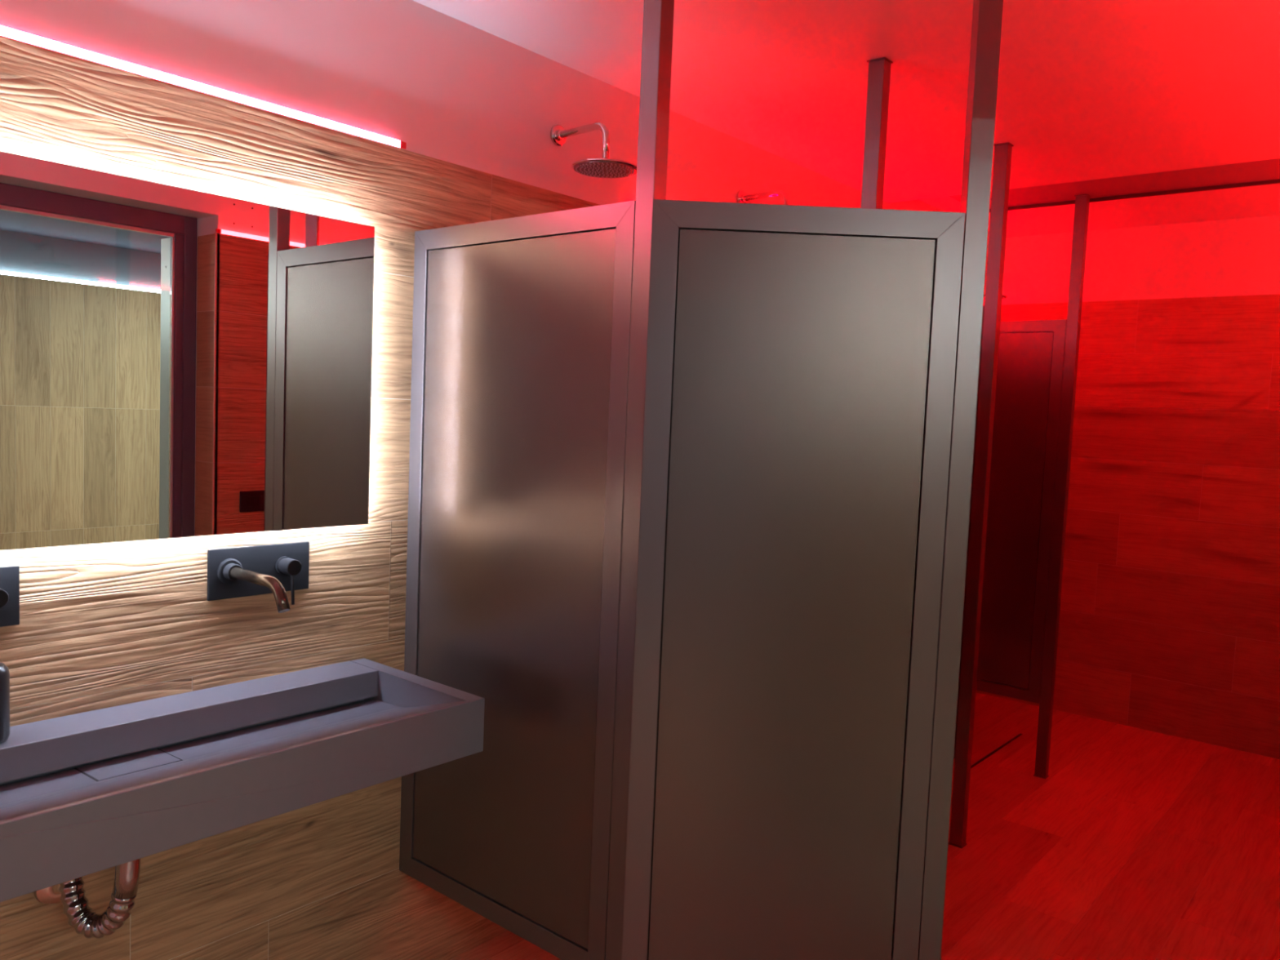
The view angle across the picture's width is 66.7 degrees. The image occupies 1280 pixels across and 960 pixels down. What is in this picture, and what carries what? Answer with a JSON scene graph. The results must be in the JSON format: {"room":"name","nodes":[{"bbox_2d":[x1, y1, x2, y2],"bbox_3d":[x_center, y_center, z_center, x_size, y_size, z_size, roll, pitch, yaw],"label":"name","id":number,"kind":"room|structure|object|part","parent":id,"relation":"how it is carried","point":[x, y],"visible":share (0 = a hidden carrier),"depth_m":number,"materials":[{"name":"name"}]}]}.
{"room":"shower room","nodes":[
{"label":"shower room","id":0,"kind":"room"},
{"bbox_2d":[0,0,989,959],"bbox_3d":[-0.217,-0.073,2.991,0.166,2.750,6.900,6,5,40],"label":"wall","id":1,"kind":"structure","parent":0,"point":[475,110],"depth_m":2.20,"materials":[{"name":"white paint"}]},
{"bbox_2d":[0,565,19,626],"bbox_3d":[-1.128,0.235,1.622,0.242,0.131,0.235,6,5,40],"label":"faucet","id":2,"kind":"object","parent":1,"relation":"attached to","point":[9,575],"visible":1,"depth_m":1.77,"materials":[{"name":"black metal"}]},
{"bbox_3d":[-1.152,0.208,1.731,0.046,0.040,0.040,6,5,40],"label":"handle","id":3,"kind":"part","parent":2,"relation":"part of","materials":[{"name":"black metal"}]},
{"bbox_2d":[0,151,374,550],"bbox_3d":[-1.001,-0.229,1.880,0.034,0.698,1.104,6,5,40],"label":"wall mirror","id":4,"kind":"object","parent":1,"relation":"attached to","point":[175,362],"visible":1,"depth_m":1.93,"materials":[{"name":"clear glass"}]},
{"bbox_2d":[0,25,406,150],"bbox_3d":[-1.444,-0.774,1.326,0.013,0.018,2.712,6,5,40],"label":"led strip","id":5,"kind":"object","parent":1,"relation":"on","point":[6,32],"visible":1,"depth_m":1.95,"materials":[{"name":"glowing white light-emitting material"}]},
{"bbox_2d":[0,657,484,902],"bbox_3d":[-0.874,0.525,1.800,0.449,0.117,1.141,6,5,40],"label":"basin","id":6,"kind":"object","parent":1,"relation":"attached to","point":[82,794],"visible":1,"depth_m":1.80,"materials":[{"name":"stone"}]},
{"bbox_2d":[0,662,9,743],"bbox_3d":[-1.151,0.372,1.703,0.078,0.179,0.078,4,4,17],"label":"soap dispenser","id":7,"kind":"object","parent":6,"relation":"on","point":[4,671],"visible":1,"depth_m":1.70,"materials":[{"name":"black plastic"}]},
{"bbox_2d":[33,858,140,938],"bbox_3d":[-1.028,0.711,1.811,0.241,0.265,0.080,5,5,29],"label":"pipe","id":8,"kind":"object","parent":6,"relation":"attached to","point":[86,922],"visible":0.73,"depth_m":1.78,"materials":[{"name":"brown metal"}]},
{"bbox_2d":[111,858,140,898],"bbox_3d":[-0.936,0.672,1.775,0.050,0.176,0.042,2,4,-11],"label":"outlet","id":9,"kind":"object","parent":8,"relation":"attached to","point":[126,876],"depth_m":1.76,"materials":[{"name":"brown metal"}]},
{"bbox_2d":[207,541,309,613],"bbox_3d":[-0.750,0.219,2.072,0.242,0.131,0.235,6,5,40],"label":"faucet","id":10,"kind":"object","parent":1,"relation":"attached to","point":[276,569],"visible":1,"depth_m":2.12,"materials":[{"name":"black metal"}]},
{"bbox_3d":[-0.785,0.227,2.007,0.212,0.068,0.024,6,5,40],"label":"spout","id":11,"kind":"part","parent":10,"relation":"part of","materials":[{"name":"black metal"}]},
{"bbox_3d":[-0.783,0.193,2.169,0.046,0.040,0.040,6,5,40],"label":"handle","id":12,"kind":"part","parent":10,"relation":"part of","materials":[{"name":"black metal"}]},
{"bbox_3d":[-0.773,0.242,2.162,0.012,0.070,0.007,6,5,40],"label":"lever","id":13,"kind":"part","parent":10,"relation":"part of","materials":[{"name":"black metal"}]},
{"bbox_2d":[399,0,674,959],"bbox_3d":[-0.279,0.108,2.212,0.763,2.492,0.048,6,5,40],"label":"wall","id":14,"kind":"structure","parent":1,"relation":"attached to","point":[530,333],"depth_m":2.15,"materials":[{"name":"grey paint"}]},
{"bbox_3d":[-0.303,0.224,2.237,0.616,1.528,0.033,6,5,40],"label":"infill panel","id":15,"kind":"part","parent":14,"relation":"part of","materials":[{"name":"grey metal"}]},
{"bbox_3d":[-0.303,0.224,2.237,0.712,1.624,0.040,6,5,40],"label":"frame","id":16,"kind":"part","parent":14,"relation":"part of","materials":[{"name":"grey paint"}]},
{"bbox_3d":[-0.007,0.135,1.985,0.046,2.484,0.040,6,5,40],"label":"post","id":17,"kind":"part","parent":14,"relation":"part of","materials":[{"name":"grey paint"}]},
{"bbox_2d":[550,122,636,178],"bbox_3d":[-0.129,-0.920,2.672,0.281,0.152,0.186,6,5,40],"label":"shower head","id":18,"kind":"object","parent":1,"relation":"attached to","point":[604,166],"visible":1,"depth_m":2.64},
{"bbox_3d":[-0.156,-0.927,2.695,0.186,0.111,0.020,6,5,40],"label":"arm","id":19,"kind":"part","parent":18,"relation":"part of","materials":[{"name":"silver metal"}]},
{"bbox_2d":[736,190,788,204],"bbox_3d":[0.466,-0.945,3.379,0.281,0.152,0.186,6,5,40],"label":"shower head","id":20,"kind":"object","parent":1,"relation":"attached to","point":[741,197],"visible":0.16,"depth_m":3.40},
{"bbox_2d":[983,271,1007,299],"bbox_3d":[1.730,-0.993,4.909,0.247,0.152,0.186,6,5,40],"label":"shower head","id":21,"kind":"object","parent":1,"relation":"attached to","point":[1004,296],"visible":0.06,"depth_m":4.85},
{"bbox_2d":[412,0,1279,203],"bbox_3d":[0.149,-1.177,1.536,2.120,0.200,5.505,6,5,40],"label":"ceiling","id":22,"kind":"structure","parent":0,"point":[1088,90],"depth_m":2.70,"materials":[{"name":"paint"}]},
{"bbox_2d":[450,692,1279,959],"bbox_3d":[1.513,1.521,1.304,4.915,0.050,7.060,6,5,40],"label":"floor","id":23,"kind":"structure","parent":0,"point":[1135,843],"depth_m":3.53,"materials":[{"name":"brown wood"}]},
{"bbox_2d":[622,0,1003,959],"bbox_3d":[0.330,0.150,1.975,0.664,2.492,0.048,2,4,0],"label":"screen","id":24,"kind":"object","parent":23,"relation":"on","point":[812,377],"visible":1,"depth_m":1.96,"materials":[{"name":"grey paint"}]},
{"bbox_3d":[0.299,0.268,1.983,0.510,1.517,0.033,2,4,0],"label":"infill panel","id":25,"kind":"part","parent":24,"relation":"part of","materials":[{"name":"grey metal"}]},
{"bbox_3d":[0.635,0.162,1.978,0.046,2.484,0.040,2,4,0],"label":"post","id":26,"kind":"part","parent":24,"relation":"part of","materials":[{"name":"grey metal"}]},
{"bbox_2d":[860,57,893,208],"bbox_3d":[0.330,0.082,2.941,0.755,2.492,0.048,6,5,40],"label":"wall","id":27,"kind":"structure","parent":23,"relation":"on","point":[879,68],"depth_m":2.63,"materials":[{"name":"metal"}]},
{"bbox_3d":[0.649,-1.131,2.630,0.053,0.003,0.048,6,5,40],"label":"ceiling plate","id":28,"kind":"part","parent":27,"relation":"part of","materials":[{"name":"grey paint"}]},
{"bbox_2d":[948,142,1013,848],"bbox_3d":[0.940,0.056,3.671,0.749,2.492,0.048,6,5,40],"label":"wall","id":29,"kind":"structure","parent":23,"relation":"on","point":[991,320],"depth_m":3.43,"materials":[{"name":"metal"}]},
{"bbox_3d":[1.155,1.323,3.536,0.053,0.003,0.048,6,5,40],"label":"foot plate","id":30,"kind":"part","parent":29,"relation":"part of","materials":[{"name":"grey paint"}]},
{"bbox_3d":[0.916,0.172,3.696,0.698,1.624,0.040,6,5,40],"label":"frame","id":31,"kind":"part","parent":29,"relation":"part of","materials":[{"name":"grey paint"}]},
{"bbox_3d":[1.257,-1.157,3.362,0.053,0.003,0.048,6,5,40],"label":"ceiling plate","id":32,"kind":"part","parent":29,"relation":"part of","materials":[{"name":"grey paint"}]},
{"bbox_2d":[970,733,1022,768],"bbox_3d":[1.667,1.274,4.565,0.015,0.002,0.730,6,5,40],"label":"floor drain","id":33,"kind":"object","parent":23,"relation":"on","point":[1020,734],"visible":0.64,"depth_m":4.57,"materials":[{"name":"black"}]},
{"bbox_2d":[976,194,1091,778],"bbox_3d":[1.548,0.025,4.398,0.743,2.502,0.048,6,5,40],"label":"wall","id":34,"kind":"structure","parent":23,"relation":"on","point":[1037,360],"depth_m":4.25,"materials":[{"name":"grey metal"}]},
{"bbox_3d":[1.525,0.121,4.421,0.596,1.567,0.033,6,5,40],"label":"infill panel","id":35,"kind":"part","parent":34,"relation":"part of","materials":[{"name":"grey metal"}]},
{"bbox_3d":[1.525,0.121,4.421,0.692,1.663,0.040,6,5,40],"label":"frame","id":36,"kind":"part","parent":34,"relation":"part of","materials":[{"name":"grey paint"}]},
{"bbox_3d":[1.760,1.297,4.265,0.053,0.003,0.048,6,5,40],"label":"foot plate","id":37,"kind":"part","parent":34,"relation":"part of","materials":[{"name":"grey paint"}]},
{"bbox_3d":[1.812,0.051,4.177,0.046,2.495,0.040,6,5,40],"label":"post","id":38,"kind":"part","parent":34,"relation":"part of","materials":[{"name":"grey paint"}]},
{"bbox_3d":[1.863,-1.194,4.090,0.053,0.003,0.048,6,5,40],"label":"ceiling plate","id":39,"kind":"part","parent":34,"relation":"part of","materials":[{"name":"grey paint"}]},
{"bbox_2d":[948,158,1279,212],"bbox_3d":[2.050,-1.189,3.788,1.625,0.070,0.382,6,5,40],"label":"trim","id":40,"kind":"structure","parent":34,"relation":"attached to","point":[1262,172],"depth_m":3.86,"materials":[{"name":"paint"}]},
{"bbox_2d":[919,183,1279,237],"bbox_3d":[2.420,-1.338,4.228,2.120,0.185,1.545,6,5,40],"label":"ceiling","id":41,"kind":"structure","parent":0,"point":[1257,201],"depth_m":4.60,"materials":[{"name":"paint"}]},
{"bbox_2d":[975,215,1279,759],"bbox_3d":[2.763,-0.084,4.905,2.270,2.750,0.165,6,5,40],"label":"wall","id":42,"kind":"structure","parent":0,"point":[1169,623],"depth_m":4.88,"materials":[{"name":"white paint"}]}
]}

